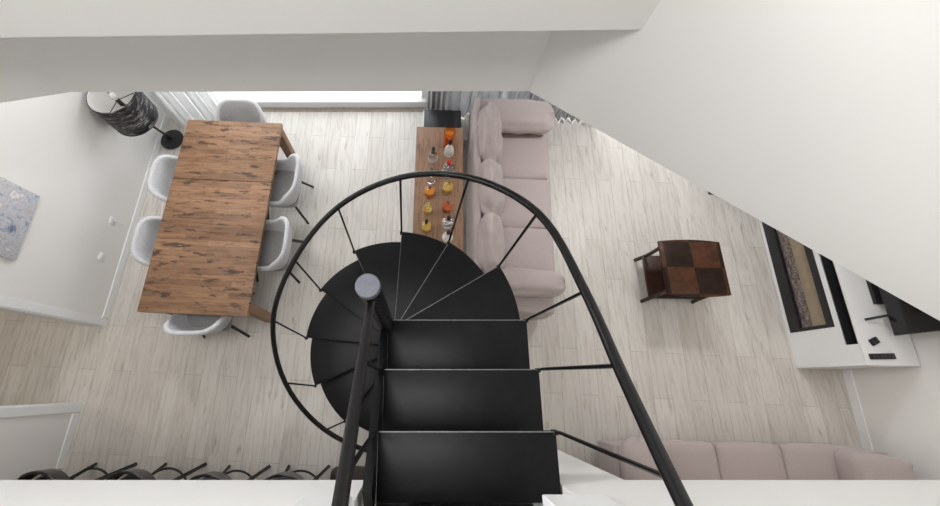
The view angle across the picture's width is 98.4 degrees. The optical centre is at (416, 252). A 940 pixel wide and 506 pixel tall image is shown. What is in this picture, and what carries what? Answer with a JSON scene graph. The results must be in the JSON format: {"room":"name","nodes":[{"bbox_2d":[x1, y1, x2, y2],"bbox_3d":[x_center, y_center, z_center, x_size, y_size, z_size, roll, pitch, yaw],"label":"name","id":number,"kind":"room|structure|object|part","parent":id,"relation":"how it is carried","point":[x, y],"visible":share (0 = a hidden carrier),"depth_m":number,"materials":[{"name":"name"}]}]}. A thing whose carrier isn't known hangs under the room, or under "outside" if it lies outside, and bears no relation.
{"room":"living room","nodes":[
{"label":"living room","id":0,"kind":"room"},
{"bbox_2d":[0,92,163,479],"bbox_3d":[-3.470,-0.497,3.166,0.110,3.300,4.504,3,72,1],"label":"wall","id":1,"kind":"structure","parent":0,"point":[84,172],"depth_m":3.88,"materials":[{"name":"white paint"}]},
{"bbox_2d":[0,177,39,259],"bbox_3d":[-3.408,-0.358,3.104,0.031,0.860,0.600,3,72,1],"label":"canvas","id":2,"kind":"object","parent":1,"relation":"attached to","point":[18,205],"visible":1,"depth_m":3.38,"materials":[{"name":"fabric"}]},
{"bbox_2d":[0,402,82,417],"bbox_3d":[-3.564,1.277,3.201,0.133,2.120,0.094,0,72,0],"label":"trim","id":3,"kind":"structure","parent":1,"relation":"attached to","point":[50,408],"depth_m":3.74,"materials":[{"name":"white paint"}]},
{"bbox_2d":[0,296,107,326],"bbox_3d":[-3.513,0.449,3.475,0.138,2.120,0.092,0,72,0],"label":"trim","id":4,"kind":"structure","parent":1,"relation":"attached to","point":[7,304],"depth_m":3.78,"materials":[{"name":"white paint"}]},
{"bbox_2d":[55,412,79,468],"bbox_3d":[-3.529,1.892,4.069,0.016,0.085,0.520,3,72,1],"label":"baseboard","id":5,"kind":"structure","parent":1,"relation":"attached to","point":[74,418],"depth_m":4.06,"materials":[{"name":"white paint"}]},
{"bbox_2d":[98,252,105,261],"bbox_3d":[-3.416,0.044,4.367,0.015,0.084,0.084,3,72,1],"label":"wall socket","id":6,"kind":"object","parent":1,"relation":"attached to","point":[102,256],"visible":1,"depth_m":4.36,"materials":[{"name":"white paint"}]},
{"bbox_2d":[108,216,116,225],"bbox_3d":[-3.391,-0.356,4.483,0.015,0.084,0.084,3,72,1],"label":"wall socket","id":7,"kind":"object","parent":1,"relation":"attached to","point":[112,219],"visible":1,"depth_m":4.47,"materials":[{"name":"white paint"}]},
{"bbox_2d":[102,113,168,318],"bbox_3d":[-3.366,-0.631,4.903,0.016,0.085,2.851,3,72,1],"label":"baseboard","id":8,"kind":"structure","parent":1,"relation":"attached to","point":[127,244],"depth_m":4.78,"materials":[{"name":"white paint"}]},
{"bbox_2d":[146,92,218,128],"bbox_3d":[-2.869,-2.122,4.117,0.801,2.485,0.299,0,72,0],"label":"curtain","id":9,"kind":"object","parent":1,"relation":"hanging from","point":[182,107],"visible":0.24,"depth_m":4.96,"materials":[{"name":"white fabric"}]},
{"bbox_2d":[0,37,549,102],"bbox_3d":[0.625,-1.222,2.208,8.250,0.375,3.713,0,72,0],"label":"ceiling slab","id":10,"kind":"structure","parent":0,"point":[29,67],"depth_m":2.11,"materials":[{"name":"white paint"}]},
{"bbox_2d":[502,91,585,124],"bbox_3d":[1.686,-2.180,4.136,1.278,2.485,0.162,7,72,2],"label":"curtain","id":11,"kind":"object","parent":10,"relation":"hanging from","point":[511,95],"visible":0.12,"depth_m":5.02,"materials":[{"name":"grey fabric"}]},
{"bbox_2d":[0,31,552,38],"bbox_3d":[-1.416,-1.084,1.830,4.128,0.255,0.594,0,72,0],"label":"guard","id":12,"kind":"object","parent":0,"point":[478,33],"visible":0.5,"depth_m":1.94,"materials":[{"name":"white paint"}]},
{"bbox_2d":[0,0,659,36],"bbox_3d":[-1.632,-1.230,1.480,5.136,0.538,0.635,0,72,0],"label":"wall","id":13,"kind":"structure","parent":0,"point":[18,18],"depth_m":1.58,"materials":[{"name":"white paint"}]},
{"bbox_2d":[0,106,861,479],"bbox_3d":[-0.600,1.228,4.386,11.200,0.100,7.020,0,72,0],"label":"floor","id":14,"kind":"structure","parent":0,"point":[722,368],"depth_m":4.40,"materials":[{"name":"beige wood"}]},
{"bbox_2d":[17,462,137,479],"bbox_3d":[-3.005,2.119,3.536,0.480,0.961,0.535,0,72,0],"label":"bar stool","id":15,"kind":"object","parent":14,"relation":"on","point":[46,474],"visible":0.38,"depth_m":3.28,"materials":[{"name":"black plastic"}]},
{"bbox_3d":[-3.020,2.025,3.275,0.424,0.070,0.424,0,72,0],"label":"seat","id":16,"kind":"part","parent":15,"relation":"part of","materials":[{"name":"black plastic"}]},
{"bbox_3d":[-2.972,1.847,3.239,0.463,0.225,0.199,11,72,4],"label":"backrest","id":17,"kind":"part","parent":15,"relation":"part of","materials":[{"name":"black plastic"}]},
{"bbox_3d":[-3.167,2.059,3.687,0.028,0.710,0.178,-44,77,-13],"label":"leg","id":18,"kind":"part","parent":15,"relation":"part of","materials":[{"name":"black metal"}]},
{"bbox_3d":[-2.873,2.059,3.687,0.028,0.710,0.178,44,77,13],"label":"leg","id":19,"kind":"part","parent":15,"relation":"part of","materials":[{"name":"black metal"}]},
{"bbox_2d":[86,92,183,149],"bbox_3d":[-3.066,-1.484,4.603,0.498,1.190,0.643,0,72,0],"label":"floor lamp","id":20,"kind":"object","parent":14,"relation":"on","point":[138,115],"visible":0.89,"depth_m":4.19,"materials":[{"name":"black metal"}]},
{"bbox_3d":[-3.055,-1.577,4.057,0.064,0.086,0.064,0,72,0],"label":"bulb","id":21,"kind":"part","parent":20,"relation":"part of","materials":[{"name":"white glass"}]},
{"bbox_3d":[-3.055,-1.530,4.197,0.476,0.390,0.476,0,72,0],"label":"lamp shade","id":22,"kind":"part","parent":20,"relation":"part of","materials":[{"name":"black fabric"}]},
{"bbox_2d":[130,216,161,266],"bbox_3d":[-2.488,-0.023,4.315,0.582,0.829,0.561,2,72,1],"label":"dining chair","id":23,"kind":"object","parent":14,"relation":"on","point":[146,230],"visible":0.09,"depth_m":4.01,"materials":[{"name":"white plastic"}]},
{"bbox_2d":[106,462,206,479],"bbox_3d":[-2.305,2.119,3.536,0.480,0.961,0.535,0,72,0],"label":"bar stool","id":24,"kind":"object","parent":14,"relation":"on","point":[133,474],"visible":0.38,"depth_m":3.29,"materials":[{"name":"black plastic"}]},
{"bbox_3d":[-2.320,2.025,3.275,0.424,0.070,0.424,0,72,0],"label":"seat","id":25,"kind":"part","parent":24,"relation":"part of","materials":[{"name":"black plastic"}]},
{"bbox_3d":[-2.272,1.847,3.239,0.463,0.225,0.199,11,72,4],"label":"backrest","id":26,"kind":"part","parent":24,"relation":"part of","materials":[{"name":"black plastic"}]},
{"bbox_3d":[-2.467,2.059,3.687,0.028,0.710,0.178,-44,77,-13],"label":"leg","id":27,"kind":"part","parent":24,"relation":"part of","materials":[{"name":"black metal"}]},
{"bbox_3d":[-2.173,2.059,3.687,0.028,0.710,0.178,44,77,13],"label":"leg","id":28,"kind":"part","parent":24,"relation":"part of","materials":[{"name":"black metal"}]},
{"bbox_2d":[147,154,177,202],"bbox_3d":[-2.473,-0.697,4.537,0.582,0.829,0.561,2,72,1],"label":"dining chair","id":29,"kind":"object","parent":14,"relation":"on","point":[162,169],"visible":0.17,"depth_m":4.25,"materials":[{"name":"white plastic"}]},
{"bbox_2d":[163,292,254,337],"bbox_3d":[-2.099,0.598,4.109,0.561,0.829,0.582,-1,72,0],"label":"dining chair","id":30,"kind":"object","parent":14,"relation":"on","point":[177,324],"visible":0.49,"depth_m":3.91,"materials":[{"name":"white plastic"}]},
{"bbox_3d":[-2.099,0.577,3.901,0.561,0.420,0.490,-1,72,0],"label":"backrest","id":31,"kind":"part","parent":30,"relation":"part of","materials":[{"name":"white plastic"}]},
{"bbox_3d":[-2.100,0.554,4.098,0.473,0.110,0.484,-1,72,0],"label":"seat","id":32,"kind":"part","parent":30,"relation":"part of","materials":[{"name":"white plastic"}]},
{"bbox_3d":[-1.936,0.782,4.274,0.260,0.399,0.028,42,76,12],"label":"leg","id":33,"kind":"part","parent":30,"relation":"part of","materials":[{"name":"black metal"}]},
{"bbox_2d":[137,120,294,322],"bbox_3d":[-2.054,-0.322,4.451,1.042,0.750,2.128,3,72,1],"label":"dining table","id":34,"kind":"object","parent":14,"relation":"on","point":[204,260],"visible":0.89,"depth_m":4.06,"materials":[{"name":"brown wood"}]},
{"bbox_3d":[-1.634,0.624,4.162,0.090,0.705,0.090,3,72,1],"label":"leg","id":35,"kind":"part","parent":34,"relation":"part of","materials":[{"name":"brown wood"}]},
{"bbox_3d":[-1.541,-1.245,4.780,0.090,0.705,0.090,3,72,1],"label":"leg","id":36,"kind":"part","parent":34,"relation":"part of","materials":[{"name":"brown wood"}]},
{"bbox_2d":[189,464,270,479],"bbox_3d":[-1.665,2.138,3.530,0.480,0.961,0.535,0,72,0],"label":"bar stool","id":37,"kind":"object","parent":14,"relation":"on","point":[214,475],"visible":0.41,"depth_m":3.30,"materials":[{"name":"black plastic"}]},
{"bbox_3d":[-1.680,2.044,3.269,0.424,0.070,0.424,0,72,0],"label":"seat","id":38,"kind":"part","parent":37,"relation":"part of","materials":[{"name":"black plastic"}]},
{"bbox_3d":[-1.632,1.866,3.232,0.463,0.225,0.199,11,72,4],"label":"backrest","id":39,"kind":"part","parent":37,"relation":"part of","materials":[{"name":"black plastic"}]},
{"bbox_3d":[-1.533,2.079,3.681,0.028,0.710,0.178,44,77,13],"label":"leg","id":40,"kind":"part","parent":37,"relation":"part of","materials":[{"name":"black metal"}]},
{"bbox_2d":[216,98,279,146],"bbox_3d":[-1.984,-1.302,4.737,0.561,0.829,0.582,2,72,1],"label":"dining chair","id":41,"kind":"object","parent":14,"relation":"on","point":[236,110],"visible":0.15,"depth_m":4.52,"materials":[{"name":"white plastic"}]},
{"bbox_3d":[-1.982,-1.409,4.558,0.561,0.420,0.490,2,72,1],"label":"backrest","id":42,"kind":"part","parent":41,"relation":"part of","materials":[{"name":"white plastic"}]},
{"bbox_2d":[256,216,302,282],"bbox_3d":[-1.552,-0.031,4.317,0.582,0.829,0.561,2,72,1],"label":"dining chair","id":43,"kind":"object","parent":14,"relation":"on","point":[277,238],"visible":0.66,"depth_m":4.22,"materials":[{"name":"white plastic"}]},
{"bbox_3d":[-1.507,-0.093,4.122,0.490,0.420,0.561,2,72,1],"label":"backrest","id":44,"kind":"part","parent":43,"relation":"part of","materials":[{"name":"white plastic"}]},
{"bbox_3d":[-1.590,-0.039,4.295,0.484,0.110,0.473,2,72,1],"label":"seat","id":45,"kind":"part","parent":43,"relation":"part of","materials":[{"name":"white plastic"}]},
{"bbox_3d":[-1.420,-0.112,4.570,0.260,0.399,0.028,-43,77,-13],"label":"leg","id":46,"kind":"part","parent":43,"relation":"part of","materials":[{"name":"black metal"}]},
{"bbox_2d":[267,153,313,224],"bbox_3d":[-1.512,-0.724,4.546,0.582,0.829,0.561,2,72,1],"label":"dining chair","id":47,"kind":"object","parent":14,"relation":"on","point":[286,186],"visible":0.73,"depth_m":4.44,"materials":[{"name":"white plastic"}]},
{"bbox_3d":[-1.550,-0.732,4.524,0.484,0.110,0.473,2,72,1],"label":"seat","id":48,"kind":"part","parent":47,"relation":"part of","materials":[{"name":"white plastic"}]},
{"bbox_3d":[-1.467,-0.786,4.352,0.490,0.420,0.561,2,72,1],"label":"backrest","id":49,"kind":"part","parent":47,"relation":"part of","materials":[{"name":"white plastic"}]},
{"bbox_3d":[-1.392,-0.500,4.698,0.028,0.399,0.260,-41,76,-12],"label":"leg","id":50,"kind":"part","parent":47,"relation":"part of","materials":[{"name":"black metal"}]},
{"bbox_2d":[265,465,330,479],"bbox_3d":[-1.070,2.138,3.530,0.480,0.961,0.535,0,72,0],"label":"bar stool","id":51,"kind":"object","parent":14,"relation":"on","point":[286,475],"visible":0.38,"depth_m":3.30,"materials":[{"name":"black plastic"}]},
{"bbox_3d":[-1.085,2.044,3.269,0.424,0.070,0.424,0,72,0],"label":"seat","id":52,"kind":"part","parent":51,"relation":"part of","materials":[{"name":"black plastic"}]},
{"bbox_3d":[-1.037,1.866,3.232,0.463,0.225,0.199,11,72,4],"label":"backrest","id":53,"kind":"part","parent":51,"relation":"part of","materials":[{"name":"black plastic"}]},
{"bbox_3d":[-0.938,2.079,3.681,0.028,0.710,0.178,44,77,13],"label":"leg","id":54,"kind":"part","parent":51,"relation":"part of","materials":[{"name":"black metal"}]},
{"bbox_2d":[330,466,364,479],"bbox_3d":[-0.600,2.174,3.774,0.372,0.471,0.372,0,72,0],"label":"stool","id":55,"kind":"object","parent":14,"relation":"on","point":[358,471],"visible":0.12,"depth_m":3.61,"materials":[{"name":"black metal"}]},
{"bbox_2d":[413,127,462,250],"bbox_3d":[0.222,-0.471,4.500,0.504,0.750,1.660,2,72,1],"label":"console table","id":56,"kind":"object","parent":14,"relation":"on","point":[427,138],"visible":0.41,"depth_m":4.18,"materials":[{"name":"brown wood"}]},
{"bbox_2d":[421,219,430,233],"bbox_3d":[0.090,-0.264,3.901,0.092,0.256,0.078,-1,72,0],"label":"bottle","id":57,"kind":"object","parent":56,"relation":"on","point":[426,225],"visible":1,"depth_m":3.87,"materials":[{"name":"yellow glass"}]},
{"bbox_2d":[423,201,431,214],"bbox_3d":[0.105,-0.444,3.961,0.092,0.256,0.078,7,72,2],"label":"bottle","id":58,"kind":"object","parent":56,"relation":"on","point":[427,209],"visible":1,"depth_m":3.94,"materials":[{"name":"yellow glass"}]},
{"bbox_2d":[425,184,434,198],"bbox_3d":[0.128,-0.628,4.042,0.097,0.218,0.082,-2,72,-1],"label":"bottle","id":59,"kind":"object","parent":56,"relation":"on","point":[429,190],"visible":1,"depth_m":4.01,"materials":[{"name":"orange glass"}]},
{"bbox_2d":[426,168,435,183],"bbox_3d":[0.147,-0.787,4.088,0.099,0.230,0.099,6,72,2],"label":"bottle","id":60,"kind":"object","parent":56,"relation":"on","point":[430,180],"visible":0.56,"depth_m":4.12,"materials":[{"name":"clear glass"}]},
{"bbox_2d":[428,147,437,163],"bbox_3d":[0.166,-1.011,4.148,0.102,0.256,0.087,3,72,1],"label":"bottle","id":61,"kind":"object","parent":56,"relation":"on","point":[432,157],"visible":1,"depth_m":4.13,"materials":[{"name":"clear glass"}]},
{"bbox_2d":[442,180,452,194],"bbox_3d":[0.312,-0.668,4.048,0.101,0.230,0.086,0,72,0],"label":"bottle","id":62,"kind":"object","parent":56,"relation":"on","point":[448,185],"visible":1,"depth_m":4.02,"materials":[{"name":"yellow glass"}]},
{"bbox_2d":[442,199,452,213],"bbox_3d":[0.305,-0.474,3.984,0.101,0.230,0.086,8,72,2],"label":"bottle","id":63,"kind":"object","parent":56,"relation":"on","point":[447,206],"visible":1,"depth_m":3.97,"materials":[{"name":"orange glass"}]},
{"bbox_2d":[442,230,452,242],"bbox_3d":[0.300,-0.169,3.904,0.114,0.192,0.114,7,72,2],"label":"bottle","id":64,"kind":"object","parent":56,"relation":"on","point":[445,237],"visible":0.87,"depth_m":3.90,"materials":[{"name":"white glass"}]},
{"bbox_2d":[442,215,453,229],"bbox_3d":[0.303,-0.307,3.929,0.107,0.230,0.091,1,72,0],"label":"bottle","id":65,"kind":"object","parent":56,"relation":"on","point":[447,223],"visible":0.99,"depth_m":3.90,"materials":[{"name":"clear glass"}]},
{"bbox_2d":[442,160,454,178],"bbox_3d":[0.320,-0.859,4.091,0.120,0.269,0.102,7,72,2],"label":"bottle","id":66,"kind":"object","parent":56,"relation":"on","point":[449,166],"visible":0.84,"depth_m":4.04,"materials":[{"name":"clear glass"}]},
{"bbox_2d":[444,140,453,157],"bbox_3d":[0.335,-1.078,4.164,0.102,0.269,0.087,2,72,1],"label":"bottle","id":67,"kind":"object","parent":56,"relation":"on","point":[449,149],"visible":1,"depth_m":4.15,"materials":[{"name":"white glass"}]},
{"bbox_2d":[443,126,455,147],"bbox_3d":[0.335,-1.195,4.207,0.116,0.260,0.116,0,72,0],"label":"vase","id":68,"kind":"object","parent":56,"relation":"on","point":[449,132],"visible":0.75,"depth_m":4.14,"materials":[{"name":"orange glass"}]},
{"bbox_2d":[446,131,453,135],"bbox_3d":[0.335,-1.188,4.227,0.094,0.192,0.094,0,72,0],"label":"candle","id":69,"kind":"object","parent":68,"relation":"on","point":[449,133],"depth_m":4.14,"materials":[{"name":"orange wax"}]},
{"bbox_2d":[423,110,460,127],"bbox_3d":[0.296,-1.491,4.969,0.448,0.500,0.270,2,72,1],"label":"box","id":70,"kind":"object","parent":14,"relation":"on","point":[431,118],"visible":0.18,"depth_m":4.74,"materials":[{"name":"black plastic"}]},
{"bbox_2d":[270,170,693,505],"bbox_3d":[-0.194,0.490,2.495,1.682,3.955,1.781,0,72,0],"label":"spiral staircase","id":71,"kind":"structure","parent":14,"relation":"on","point":[422,350],"depth_m":1.92,"materials":[{"name":"black metal"}]},
{"bbox_3d":[-0.154,0.424,0.914,0.037,0.911,0.893,-2,72,-1],"label":"handrail","id":72,"kind":"part","parent":71,"relation":"part of","materials":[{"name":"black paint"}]},
{"bbox_3d":[0.145,0.952,1.471,0.610,0.249,0.013,0,72,0],"label":"header plate","id":73,"kind":"part","parent":71,"relation":"part of","materials":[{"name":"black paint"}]},
{"bbox_2d":[466,97,565,319],"bbox_3d":[1.066,-0.584,4.434,0.961,0.946,2.495,3,72,1],"label":"sofa","id":74,"kind":"object","parent":14,"relation":"on","point":[506,146],"visible":0.88,"depth_m":4.30,"materials":[{"name":"pink fabric"}]},
{"bbox_2d":[477,102,502,163],"bbox_3d":[0.805,-1.266,4.501,0.334,0.639,0.848,3,72,1],"label":"cushion","id":75,"kind":"object","parent":74,"relation":"on","point":[489,115],"depth_m":4.28,"materials":[{"name":"pink fabric"}]},
{"bbox_2d":[477,212,505,273],"bbox_3d":[0.735,-0.076,4.110,0.334,0.639,0.727,3,72,1],"label":"cushion","id":76,"kind":"object","parent":74,"relation":"on","point":[491,246],"depth_m":3.90,"materials":[{"name":"pink fabric"}]},
{"bbox_2d":[479,159,504,217],"bbox_3d":[0.773,-0.640,4.298,0.320,0.651,0.706,3,72,1],"label":"cushion","id":77,"kind":"object","parent":74,"relation":"on","point":[491,201],"depth_m":4.07,"materials":[{"name":"pink fabric"}]},
{"bbox_3d":[1.075,-1.549,4.967,0.860,0.410,0.320,3,72,1],"label":"arm","id":78,"kind":"part","parent":74,"relation":"part of","materials":[{"name":"pink fabric"}]},
{"bbox_2d":[500,133,547,179],"bbox_3d":[1.197,-1.115,4.712,0.654,0.188,0.611,3,72,1],"label":"seat cushion","id":79,"kind":"object","parent":74,"relation":"on","point":[524,156],"depth_m":4.61,"materials":[{"name":"pink fabric"}]},
{"bbox_2d":[500,178,551,228],"bbox_3d":[1.167,-0.544,4.525,0.654,0.187,0.613,3,72,1],"label":"seat cushion","id":80,"kind":"object","parent":74,"relation":"on","point":[514,215],"depth_m":4.44,"materials":[{"name":"pink fabric"}]},
{"bbox_2d":[502,227,554,271],"bbox_3d":[1.138,0.023,4.337,0.654,0.189,0.614,3,72,1],"label":"seat cushion","id":81,"kind":"object","parent":74,"relation":"on","point":[534,250],"depth_m":4.26,"materials":[{"name":"pink fabric"}]},
{"bbox_3d":[0.971,0.509,4.287,0.860,0.410,0.320,3,72,1],"label":"arm","id":82,"kind":"part","parent":74,"relation":"part of","materials":[{"name":"pink fabric"}]},
{"bbox_2d":[633,240,730,303],"bbox_3d":[2.832,0.234,4.374,0.636,0.553,0.608,1,72,0],"label":"side table","id":83,"kind":"object","parent":14,"relation":"on","point":[695,270],"visible":1,"depth_m":4.13,"materials":[{"name":"brown wood"}]},
{"bbox_3d":[2.562,0.007,4.461,0.064,0.529,0.039,26,74,8],"label":"leg","id":84,"kind":"part","parent":83,"relation":"part of","materials":[{"name":"brown wood"}]},
{"bbox_3d":[2.553,0.460,4.312,0.064,0.529,0.039,-24,73,-8],"label":"leg","id":85,"kind":"part","parent":83,"relation":"part of","materials":[{"name":"brown wood"}]},
{"bbox_2d":[642,255,699,298],"bbox_3d":[2.832,0.267,4.472,0.590,0.020,0.490,1,72,0],"label":"shelf","id":86,"kind":"object","parent":83,"relation":"attached to","point":[652,267],"depth_m":4.46,"materials":[{"name":"brown wood"}]},
{"bbox_3d":[3.102,0.469,4.309,0.064,0.529,0.039,26,74,8],"label":"leg","id":87,"kind":"part","parent":83,"relation":"part of","materials":[{"name":"brown wood"}]},
{"bbox_2d":[598,435,918,479],"bbox_3d":[3.050,2.164,3.526,2.570,0.946,1.022,1,72,0],"label":"sofa","id":88,"kind":"object","parent":14,"relation":"on","point":[692,460],"visible":0.6,"depth_m":3.62,"materials":[{"name":"pink fabric"}]},
{"bbox_3d":[1.945,2.220,3.721,0.320,0.410,0.860,1,72,0],"label":"arm","id":89,"kind":"part","parent":88,"relation":"part of","materials":[{"name":"pink fabric"}]},
{"bbox_2d":[661,440,720,479],"bbox_3d":[2.434,2.060,3.663,0.611,0.188,0.654,1,72,0],"label":"seat cushion","id":90,"kind":"object","parent":88,"relation":"on","point":[692,460],"depth_m":3.64,"materials":[{"name":"pink fabric"}]},
{"bbox_2d":[710,441,787,479],"bbox_3d":[3.035,2.074,3.659,0.613,0.187,0.654,1,72,0],"label":"seat cushion","id":91,"kind":"object","parent":88,"relation":"on","point":[735,460],"depth_m":3.64,"materials":[{"name":"pink fabric"}]},
{"bbox_2d":[774,443,844,479],"bbox_3d":[3.632,2.087,3.655,0.614,0.189,0.654,1,72,0],"label":"seat cushion","id":92,"kind":"object","parent":88,"relation":"on","point":[800,461],"depth_m":3.64,"materials":[{"name":"pink fabric"}]},
{"bbox_3d":[4.114,2.267,3.706,0.320,0.410,0.860,1,72,0],"label":"arm","id":93,"kind":"part","parent":88,"relation":"part of","materials":[{"name":"pink fabric"}]},
{"bbox_2d":[759,220,920,369],"bbox_3d":[4.358,0.020,4.356,0.489,0.715,2.350,2,72,1],"label":"wall unit","id":94,"kind":"object","parent":14,"relation":"on","point":[825,305],"visible":0.49,"depth_m":4.05,"materials":[{"name":"white paint"}]},
{"bbox_3d":[4.210,0.029,4.398,0.015,0.330,1.590,2,72,1],"label":"fire panel","id":95,"kind":"part","parent":94,"relation":"part of","materials":[{"name":"beige stone"}]},
{"bbox_3d":[4.128,0.017,4.369,0.022,0.694,2.310,2,72,1],"label":"panel","id":96,"kind":"part","parent":94,"relation":"part of","materials":[{"name":"white paint"}]},
{"bbox_2d":[832,261,857,343],"bbox_3d":[4.242,-0.070,4.094,0.010,0.119,1.990,2,72,1],"label":"open shelf","id":97,"kind":"object","parent":94,"relation":"attached to","point":[852,276],"depth_m":3.92,"materials":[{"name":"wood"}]},
{"bbox_2d":[868,337,879,345],"bbox_3d":[4.212,0.813,3.705,0.080,0.022,0.060,-24,73,-8],"label":"remote control","id":98,"kind":"object","parent":94,"relation":"on","point":[873,341],"visible":1,"depth_m":3.70,"materials":[{"name":"black plastic"}]},
{"bbox_2d":[865,279,883,304],"bbox_3d":[4.395,0.362,3.850,0.110,0.030,0.260,2,72,1],"label":"box","id":99,"kind":"object","parent":94,"relation":"on","point":[874,291],"visible":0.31,"depth_m":3.83,"materials":[{"name":"black plastic"}]},
{"bbox_2d":[868,353,895,359],"bbox_3d":[4.237,0.941,3.663,0.225,0.022,0.052,-1,72,0],"label":"remote control","id":100,"kind":"object","parent":94,"relation":"on","point":[879,355],"visible":1,"depth_m":3.65,"materials":[{"name":"black plastic"}]},
{"bbox_2d":[864,287,939,335],"bbox_3d":[4.341,0.056,3.550,0.258,0.788,1.250,2,72,1],"label":"television","id":101,"kind":"object","parent":94,"relation":"on","point":[904,318],"visible":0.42,"depth_m":3.58,"materials":[{"name":"black plastic"}]},
{"bbox_2d":[0,480,939,505],"bbox_3d":[-0.725,2.289,1.073,10.950,0.325,2.926,0,72,0],"label":"upper floor edge","id":102,"kind":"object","parent":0,"point":[10,490],"visible":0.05,"depth_m":1.52,"materials":[{"name":"white paint"}]},
{"bbox_2d":[0,450,939,505],"bbox_3d":[-0.725,1.245,2.353,10.950,3.750,0.140,0,72,0],"label":"wall","id":103,"kind":"structure","parent":0,"point":[624,503],"depth_m":1.36,"materials":[{"name":"white paint"}]},
{"bbox_2d":[293,495,351,505],"bbox_3d":[-0.311,0.959,1.252,0.172,0.210,0.314,0,72,0],"label":"trim","id":104,"kind":"structure","parent":103,"relation":"attached to","point":[305,500],"depth_m":1.33,"materials":[{"name":"white paint"}]},
{"bbox_2d":[542,494,622,505],"bbox_3d":[0.547,0.960,1.257,0.220,0.220,0.314,0,72,0],"label":"trim","id":105,"kind":"structure","parent":103,"relation":"attached to","point":[548,499],"depth_m":1.34,"materials":[{"name":"white paint"}]},
{"bbox_2d":[530,0,939,320],"bbox_3d":[2.065,-0.443,0.779,3.400,2.601,0.140,34,75,11],"label":"wall","id":106,"kind":"structure","parent":0,"point":[818,121],"depth_m":1.64,"materials":[{"name":"white paint"}]},
{"bbox_2d":[851,331,939,479],"bbox_3d":[4.637,0.810,3.103,0.120,2.600,7.025,3,72,1],"label":"wall","id":107,"kind":"structure","parent":0,"point":[900,406],"depth_m":3.72,"materials":[{"name":"white paint"}]},
{"bbox_2d":[842,369,872,449],"bbox_3d":[4.565,1.275,4.271,0.016,0.090,6.869,3,72,1],"label":"baseboard","id":108,"kind":"structure","parent":107,"relation":"attached to","point":[860,421],"depth_m":4.15,"materials":[{"name":"white paint"}]},
{"bbox_3d":[0.700,-2.447,4.179,8.400,2.600,0.150,0,72,0],"label":"wall","id":109,"kind":"structure","parent":0,"visible":0},
{"bbox_2d":[213,91,426,107],"bbox_3d":[-1.585,-2.384,4.290,3.430,2.350,0.160,0,72,0],"label":"window","id":110,"kind":"structure","parent":109,"relation":"in","point":[307,99],"depth_m":5.29,"materials":[{"name":"white paint"}]},
{"bbox_3d":[-1.585,-2.404,4.286,3.390,2.180,0.006,0,72,0],"label":"pane","id":111,"kind":"part","parent":110,"relation":"part of","materials":[{"name":"clear glass"}]},
{"bbox_2d":[261,108,426,111],"bbox_3d":[-1.585,-1.909,5.368,3.430,0.004,0.064,0,72,0],"label":"trim","id":112,"kind":"structure","parent":109,"relation":"attached to","point":[263,109],"depth_m":5.37,"materials":[{"name":"white wood"}]},
{"bbox_3d":[1.400,-2.384,4.290,2.300,2.350,0.160,0,72,0],"label":"window","id":113,"kind":"structure","parent":109,"relation":"in","visible":0},
{"bbox_2d":[428,91,503,117],"bbox_3d":[0.596,-2.231,4.152,0.911,2.485,0.170,0,72,0],"label":"curtain","id":114,"kind":"object","parent":113,"relation":"hanging from","point":[463,101],"visible":0.16,"depth_m":5.05,"materials":[{"name":"grey fabric"}]}
]}

